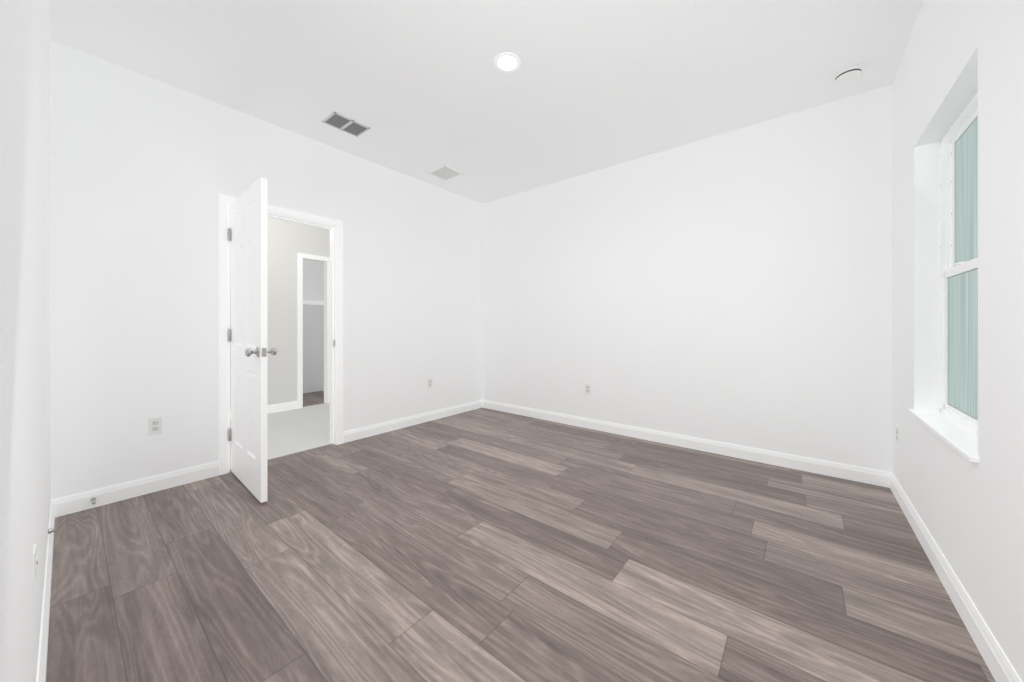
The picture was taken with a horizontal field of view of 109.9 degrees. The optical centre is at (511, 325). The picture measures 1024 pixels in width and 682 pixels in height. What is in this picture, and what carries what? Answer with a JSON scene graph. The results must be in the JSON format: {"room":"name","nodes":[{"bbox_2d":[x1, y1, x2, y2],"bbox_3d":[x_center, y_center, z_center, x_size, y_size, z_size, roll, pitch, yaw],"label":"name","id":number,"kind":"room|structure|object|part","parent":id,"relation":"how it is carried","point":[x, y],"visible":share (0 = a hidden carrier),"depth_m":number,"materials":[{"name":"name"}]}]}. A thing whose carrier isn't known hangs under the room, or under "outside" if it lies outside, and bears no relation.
{"room":"empty bedroom","nodes":[
{"label":"empty bedroom","id":0,"kind":"room"},
{"bbox_2d":[0,0,50,681],"bbox_3d":[-1.181,-0.273,0.764,4.286,2.800,0.184,0,0,39],"label":"wall","id":1,"kind":"structure","parent":0,"point":[25,30],"depth_m":0.74,"materials":[{"name":"paint"}]},
{"bbox_2d":[33,544,37,584],"bbox_3d":[-1.256,0.627,0.947,0.070,0.080,0.006,0,0,39],"label":"outlet","id":2,"kind":"object","parent":1,"relation":"attached to","point":[35,562],"visible":1,"depth_m":0.94,"materials":[{"name":"white plastic"}]},
{"bbox_2d":[229,228,230,440],"bbox_3d":[-2.164,0.069,2.772,0.065,1.625,0.046,0,0,39],"label":"door hinge","id":3,"kind":"object","parent":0,"point":[229,228],"depth_m":2.74,"materials":[{"name":"silver metal"}]},
{"bbox_2d":[245,347,276,356],"bbox_3d":[-1.597,0.170,2.297,0.105,0.066,0.171,0,0,39],"label":"door knob","id":4,"kind":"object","parent":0,"point":[248,352],"depth_m":2.27,"materials":[{"name":"silver metal"}]},
{"bbox_2d":[51,40,481,499],"bbox_3d":[-1.602,-0.273,3.563,0.120,2.800,3.650,0,0,39],"label":"wall","id":5,"kind":"structure","parent":0,"point":[141,165],"depth_m":2.56,"materials":[{"name":"paint"}]},
{"bbox_2d":[148,416,161,434],"bbox_3d":[-2.424,0.682,2.441,0.007,0.115,0.070,0,0,39],"label":"outlet","id":6,"kind":"object","parent":5,"relation":"attached to","point":[154,424],"visible":1,"depth_m":2.44,"materials":[{"name":"white plastic"}]},
{"bbox_2d":[231,177,266,502],"bbox_3d":[-1.853,0.093,2.517,0.763,2.045,0.062,0,0,39],"label":"door leaf","id":7,"kind":"structure","parent":5,"relation":"in","point":[249,210],"depth_m":2.42,"materials":[{"name":"white wood"}]},
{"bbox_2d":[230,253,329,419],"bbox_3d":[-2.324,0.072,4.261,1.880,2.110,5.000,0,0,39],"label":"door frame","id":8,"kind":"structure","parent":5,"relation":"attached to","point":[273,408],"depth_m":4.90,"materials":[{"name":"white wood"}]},
{"bbox_2d":[219,194,342,474],"bbox_3d":[-1.964,0.069,3.114,0.154,2.117,0.939,0,0,39],"label":"door frame","id":9,"kind":"structure","parent":5,"relation":"in","point":[225,201],"depth_m":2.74,"materials":[{"name":"white wood"}]},
{"bbox_2d":[428,378,431,387],"bbox_3d":[-0.969,0.682,4.248,0.007,0.115,0.070,0,0,39],"label":"outlet","id":10,"kind":"object","parent":5,"relation":"attached to","point":[429,379],"visible":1,"depth_m":4.25,"materials":[{"name":"white plastic"}]},
{"bbox_2d":[49,0,923,203],"bbox_3d":[0.025,-1.733,2.263,4.286,0.120,4.034,0,0,39],"label":"ceiling","id":11,"kind":"structure","parent":0,"point":[596,85],"depth_m":2.32,"materials":[{"name":"paint"}]},
{"bbox_2d":[322,111,369,136],"bbox_3d":[-1.378,-1.669,2.992,0.215,0.008,0.300,0,0,39],"label":"ceiling vent","id":12,"kind":"object","parent":11,"relation":"in","point":[336,120],"visible":1,"depth_m":2.98,"materials":[{"name":"grey metal"}]},
{"bbox_2d":[427,165,463,180],"bbox_3d":[-0.730,-1.668,3.937,0.300,0.010,0.275,0,0,39],"label":"ceiling vent","id":13,"kind":"object","parent":11,"relation":"in","point":[444,172],"visible":1,"depth_m":3.93,"materials":[{"name":"white plastic"}]},
{"bbox_2d":[494,52,520,71],"bbox_3d":[-0.030,-1.670,2.287,0.172,0.006,0.172,0,0,39],"label":"recessed light","id":14,"kind":"object","parent":11,"relation":"in","point":[499,56],"visible":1,"depth_m":2.27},
{"bbox_2d":[834,66,861,83],"bbox_3d":[2.228,-1.651,2.382,0.136,0.044,0.136,0,0,39],"label":"smoke detector","id":15,"kind":"object","parent":11,"relation":"attached to","point":[847,75],"visible":1,"depth_m":2.35,"materials":[{"name":"white plastic"}]},
{"bbox_2d":[46,391,995,681],"bbox_3d":[-1.083,1.166,3.262,7.266,0.082,5.000,0,0,39],"label":"floor","id":16,"kind":"structure","parent":0,"point":[481,544],"depth_m":1.65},
{"bbox_2d":[230,210,329,410],"bbox_3d":[-2.325,-0.273,4.261,1.880,2.800,5.200,0,0,39],"label":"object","id":17,"kind":"object","parent":16,"relation":"on","point":[285,239],"visible":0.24,"depth_m":4.75,"materials":[{"name":"white paint"}]},
{"bbox_2d":[303,259,323,392],"bbox_3d":[-3.275,-0.273,5.456,1.100,2.800,1.330,0,0,39],"label":"closet","id":18,"kind":"object","parent":16,"relation":"on","point":[313,271],"visible":0.02,"depth_m":6.07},
{"bbox_2d":[303,300,323,304],"bbox_3d":[-3.490,-0.363,5.628,0.350,0.060,1.130,0,0,39],"label":"closet shelf","id":19,"kind":"object","parent":18,"relation":"in","point":[304,301],"depth_m":5.74,"materials":[{"name":"white wood"}]},
{"bbox_2d":[482,85,891,472],"bbox_3d":[1.227,-0.273,3.757,4.286,2.800,0.200,0,0,39],"label":"wall","id":20,"kind":"structure","parent":0,"point":[734,287],"depth_m":3.14,"materials":[{"name":"paint"}]},
{"bbox_2d":[36,400,1021,681],"bbox_3d":[-0.030,1.075,2.298,3.916,0.105,3.650,0,0,39],"label":"baseboard","id":21,"kind":"structure","parent":20,"relation":"attached to","point":[1000,667],"depth_m":2.48,"materials":[{"name":"white paint"}]},
{"bbox_2d":[585,383,590,393],"bbox_3d":[0.833,0.697,3.942,0.070,0.115,0.007,0,0,39],"label":"outlet","id":22,"kind":"object","parent":20,"relation":"attached to","point":[587,386],"visible":1,"depth_m":3.94,"materials":[{"name":"white plastic"}]},
{"bbox_2d":[892,0,1023,681],"bbox_3d":[1.593,-0.273,0.992,0.250,2.800,3.650,0,0,39],"label":"wall","id":23,"kind":"structure","parent":0,"point":[973,512],"depth_m":1.33,"materials":[{"name":"paint"}]},
{"bbox_2d":[896,425,898,444],"bbox_3d":[2.521,0.717,2.351,0.007,0.115,0.070,0,0,39],"label":"outlet","id":24,"kind":"object","parent":23,"relation":"attached to","point":[897,427],"visible":1,"depth_m":2.34,"materials":[{"name":"white plastic"}]},
{"bbox_2d":[908,409,978,462],"bbox_3d":[1.993,0.482,1.628,0.121,0.020,0.954,0,0,39],"label":"window sill","id":25,"kind":"structure","parent":23,"relation":"attached to","point":[962,440],"depth_m":1.58,"materials":[{"name":"white wood"}]},
{"bbox_2d":[914,47,977,146],"bbox_3d":[2.000,-1.002,1.622,0.094,0.004,0.929,0,0,39],"label":"soffit","id":26,"kind":"structure","parent":23,"relation":"attached to","point":[965,87],"depth_m":1.62,"materials":[{"name":"white paint"}]},
{"bbox_2d":[940,92,977,435],"bbox_3d":[2.059,-0.266,1.575,0.064,1.475,0.930,0,0,39],"label":"window","id":27,"kind":"structure","parent":23,"relation":"in","point":[958,197],"depth_m":1.79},
{"bbox_3d":[2.059,-0.266,1.575,0.064,1.475,0.930,0,0,39],"label":"frame","id":28,"kind":"part","parent":27,"relation":"part of","materials":[{"name":"white"}]},
{"bbox_3d":[2.066,-0.266,1.569,0.037,1.471,0.926,0,0,39],"label":"glass","id":29,"kind":"part","parent":27,"relation":"part of","materials":[{"name":"clear glass"}]}
]}

